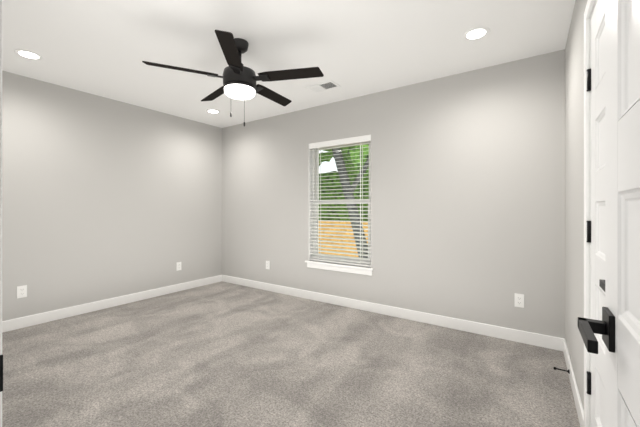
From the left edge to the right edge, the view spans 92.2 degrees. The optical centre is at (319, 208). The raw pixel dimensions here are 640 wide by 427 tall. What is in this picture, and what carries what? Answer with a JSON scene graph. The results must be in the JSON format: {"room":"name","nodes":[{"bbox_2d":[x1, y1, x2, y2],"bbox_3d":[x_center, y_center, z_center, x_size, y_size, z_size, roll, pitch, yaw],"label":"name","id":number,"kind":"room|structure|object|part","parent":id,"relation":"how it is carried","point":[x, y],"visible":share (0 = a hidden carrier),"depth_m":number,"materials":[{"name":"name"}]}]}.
{"room":"empty bedroom","nodes":[
{"label":"empty bedroom","id":0,"kind":"room"},
{"bbox_2d":[2,71,221,320],"bbox_3d":[-2.878,-0.070,3.104,0.130,2.440,4.470,0,0,34],"label":"wall","id":1,"kind":"structure","parent":0,"point":[103,198],"depth_m":3.50,"materials":[{"name":"grey paint"}]},
{"bbox_2d":[17,285,26,298],"bbox_3d":[-2.880,0.800,2.978,0.008,0.115,0.070,0,0,34],"label":"electrical outlet","id":2,"kind":"object","parent":1,"relation":"attached to","point":[21,291],"visible":1,"depth_m":2.97,"materials":[{"name":"white plastic"}]},
{"bbox_2d":[2,275,221,332],"bbox_3d":[-2.433,1.097,3.623,0.017,0.105,3.030,0,0,34],"label":"baseboard","id":3,"kind":"structure","parent":1,"relation":"attached to","point":[22,322],"depth_m":3.49,"materials":[{"name":"white wood"}]},
{"bbox_2d":[176,262,180,270],"bbox_3d":[-1.971,0.800,4.306,0.008,0.115,0.070,0,0,34],"label":"electrical outlet","id":4,"kind":"object","parent":1,"relation":"attached to","point":[178,265],"visible":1,"depth_m":4.30,"materials":[{"name":"white plastic"}]},
{"bbox_2d":[2,0,574,127],"bbox_3d":[-1.054,-1.340,1.855,4.550,0.100,4.730,0,0,34],"label":"ceiling","id":5,"kind":"structure","parent":0,"point":[351,48],"depth_m":2.40,"materials":[{"name":"white paint"}]},
{"bbox_2d":[14,49,42,59],"bbox_3d":[-2.434,-1.287,2.575,0.176,0.006,0.176,0,0,34],"label":"recessed light","id":6,"kind":"object","parent":5,"relation":"in","point":[28,54],"visible":1,"depth_m":2.56,"materials":[{"name":"white"}]},
{"bbox_2d":[206,109,219,113],"bbox_3d":[-1.411,-1.287,4.069,0.176,0.006,0.176,0,0,34],"label":"recessed light","id":7,"kind":"object","parent":5,"relation":"in","point":[212,111],"visible":1,"depth_m":4.06,"materials":[{"name":"white"}]},
{"bbox_2d":[142,30,323,125],"bbox_3d":[-0.621,-0.952,2.429,1.250,0.676,1.232,0,0,34],"label":"ceiling fan","id":8,"kind":"object","parent":5,"relation":"hanging from","point":[240,79],"visible":1,"depth_m":2.29,"materials":[{"name":"black metal"}]},
{"bbox_3d":[-0.992,-1.007,2.217,0.320,0.032,0.464,0,0,34],"label":"blade","id":9,"kind":"part","parent":8,"relation":"part of","materials":[{"name":"black wood"}]},
{"bbox_3d":[-0.898,-1.007,2.692,0.496,0.032,0.197,0,0,34],"label":"blade","id":10,"kind":"part","parent":8,"relation":"part of","materials":[{"name":"black"}]},
{"bbox_3d":[-0.571,-1.007,1.987,0.387,0.032,0.414,0,0,34],"label":"blade","id":11,"kind":"part","parent":8,"relation":"part of","materials":[{"name":"black wood"}]},
{"bbox_3d":[-0.424,-1.007,2.744,0.140,0.032,0.489,0,0,34],"label":"blade","id":12,"kind":"part","parent":8,"relation":"part of","materials":[{"name":"black wood"}]},
{"bbox_3d":[-0.226,-1.007,2.314,0.468,0.032,0.274,0,0,34],"label":"blade","id":13,"kind":"part","parent":8,"relation":"part of","materials":[{"name":"black wood"}]},
{"bbox_2d":[305,80,340,92],"bbox_3d":[0.029,-1.284,3.252,0.330,0.010,0.180,0,0,34],"label":"ceiling vent","id":14,"kind":"object","parent":5,"relation":"in","point":[324,86],"visible":1,"depth_m":3.24,"materials":[{"name":"white metal"}]},
{"bbox_2d":[463,27,489,40],"bbox_3d":[1.149,-1.287,2.267,0.176,0.006,0.176,0,0,34],"label":"recessed light","id":15,"kind":"object","parent":5,"relation":"in","point":[476,33],"visible":1,"depth_m":2.26,"materials":[{"name":"white plastic"}]},
{"bbox_2d":[2,281,579,426],"bbox_3d":[-1.054,1.200,1.855,4.550,0.100,4.730,0,0,34],"label":"floor","id":16,"kind":"structure","parent":0,"point":[222,354],"depth_m":2.19,"materials":[{"name":"grey carpet"}]},
{"bbox_2d":[222,49,564,338],"bbox_3d":[0.245,-0.070,3.753,4.550,2.440,0.130,0,0,34],"label":"wall","id":17,"kind":"structure","parent":0,"point":[468,195],"depth_m":3.04,"materials":[{"name":"grey paint"}]},
{"bbox_2d":[266,261,269,268],"bbox_3d":[-0.739,0.790,4.343,0.070,0.115,0.008,0,0,34],"label":"electrical outlet","id":18,"kind":"object","parent":17,"relation":"attached to","point":[267,264],"visible":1,"depth_m":4.33,"materials":[{"name":"white plastic"}]},
{"bbox_2d":[305,260,373,275],"bbox_3d":[0.227,0.703,3.717,0.940,0.085,0.120,0,0,34],"label":"window sill","id":19,"kind":"structure","parent":17,"relation":"attached to","point":[355,269],"depth_m":3.66,"materials":[{"name":"white wood"}]},
{"bbox_2d":[309,135,370,264],"bbox_3d":[0.249,-0.087,3.750,0.870,1.495,0.129,0,0,34],"label":"window","id":20,"kind":"structure","parent":17,"relation":"in","point":[313,165],"depth_m":3.94,"materials":[{"name":"white plastic"}]},
{"bbox_2d":[309,135,370,266],"bbox_3d":[0.234,-0.089,3.727,0.858,1.487,0.063,0,0,34],"label":"window blinds","id":21,"kind":"object","parent":20,"relation":"attached to","point":[346,141],"visible":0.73,"depth_m":3.70,"materials":[{"name":"white plastic"}]},
{"bbox_2d":[222,275,563,350],"bbox_3d":[0.204,1.097,3.693,4.290,0.105,0.017,0,0,34],"label":"baseboard","id":22,"kind":"structure","parent":17,"relation":"attached to","point":[540,340],"depth_m":3.14,"materials":[{"name":"white wood"}]},
{"bbox_2d":[515,293,523,307],"bbox_3d":[1.720,0.790,2.659,0.070,0.115,0.008,0,0,34],"label":"electrical outlet","id":23,"kind":"object","parent":17,"relation":"attached to","point":[519,300],"visible":1,"depth_m":2.65,"materials":[{"name":"white plastic"}]},
{"bbox_2d":[565,0,586,408],"bbox_3d":[0.769,-0.070,0.607,0.130,2.440,4.470,0,0,34],"label":"wall","id":24,"kind":"structure","parent":0,"point":[574,179],"depth_m":1.90,"materials":[{"name":"grey paint"}]},
{"bbox_2d":[562,339,583,426],"bbox_3d":[1.618,1.097,1.974,0.013,0.105,1.175,0,0,34],"label":"baseboard","id":25,"kind":"structure","parent":24,"relation":"attached to","point":[580,411],"depth_m":1.88,"materials":[{"name":"white wood"}]},
{"bbox_2d":[553,367,569,373],"bbox_3d":[1.644,1.095,2.098,0.086,0.028,0.027,0,0,34],"label":"door stop","id":26,"kind":"object","parent":25,"relation":"attached to","point":[555,368],"visible":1,"depth_m":2.10,"materials":[{"name":"black metal"}]},
{"bbox_2d":[584,0,604,426],"bbox_3d":[1.087,0.102,1.085,0.146,2.097,0.890,0,0,34],"label":"closet door","id":27,"kind":"structure","parent":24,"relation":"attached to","point":[590,188],"depth_m":1.35,"materials":[{"name":"white wood"}]},
{"bbox_2d":[587,69,590,394],"bbox_3d":[1.254,0.105,1.435,0.019,1.510,0.019,0,0,34],"label":"closet door hinges","id":28,"kind":"object","parent":27,"relation":"attached to","point":[589,232],"visible":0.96,"depth_m":1.43,"materials":[{"name":"black metal"}]},
{"bbox_2d":[599,279,604,291],"bbox_3d":[0.867,0.235,0.904,0.050,0.068,0.159,0,0,34],"label":"door lever","id":29,"kind":"object","parent":27,"relation":"attached to","point":[601,283],"visible":0.12,"depth_m":0.95,"materials":[{"name":"black metal"}]},
{"bbox_3d":[-1.580,-0.070,1.088,4.290,2.440,0.130,0,0,34],"label":"wall","id":30,"kind":"structure","parent":0,"visible":0},
{"bbox_2d":[0,0,1,426],"bbox_3d":[-0.148,0.102,0.212,0.936,2.097,0.042,0,0,34],"label":"door frame","id":31,"kind":"structure","parent":30,"relation":"attached to","point":[1,198],"depth_m":0.46,"materials":[{"name":"white wood"}]},
{"bbox_2d":[0,355,2,391],"bbox_3d":[-0.479,0.245,0.456,0.002,0.054,0.013,0,0,34],"label":"strike plate","id":32,"kind":"object","parent":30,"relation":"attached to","point":[1,372],"visible":1,"depth_m":0.45,"materials":[{"name":"black metal"}]},
{"bbox_2d":[605,0,639,426],"bbox_3d":[0.390,0.128,0.309,0.035,2.020,0.814,0,0,34],"label":"entry door","id":33,"kind":"structure","parent":30,"relation":"in","point":[622,193],"depth_m":0.55,"materials":[{"name":"white wood"}]},
{"bbox_2d":[578,307,614,353],"bbox_3d":[0.524,0.235,0.580,0.050,0.068,0.159,0,0,34],"label":"door lever","id":34,"kind":"object","parent":33,"relation":"attached to","point":[589,328],"visible":1,"depth_m":0.58,"materials":[{"name":"black metal"}]},
{"label":"outside","id":35,"kind":"structure","parent":0,"visible":0},
{"bbox_3d":[3.997,1.750,17.454,55.000,0.100,26.680,0,0,34],"label":"ground","id":36,"kind":"structure","parent":35,"visible":0},
{"bbox_2d":[319,221,367,256],"bbox_3d":[-0.261,1.019,9.426,15.045,1.362,0.060,0,0,34],"label":"fence","id":37,"kind":"object","parent":36,"relation":"on","point":[341,226],"depth_m":8.85,"materials":[{"name":"wood"}]},
{"bbox_2d":[319,144,368,257],"bbox_3d":[0.471,-1.192,8.768,11.625,5.876,4.803,0,0,34],"label":"tree","id":38,"kind":"object","parent":36,"relation":"on","point":[342,167],"depth_m":7.19,"materials":[{"name":"green plant"}]}
]}

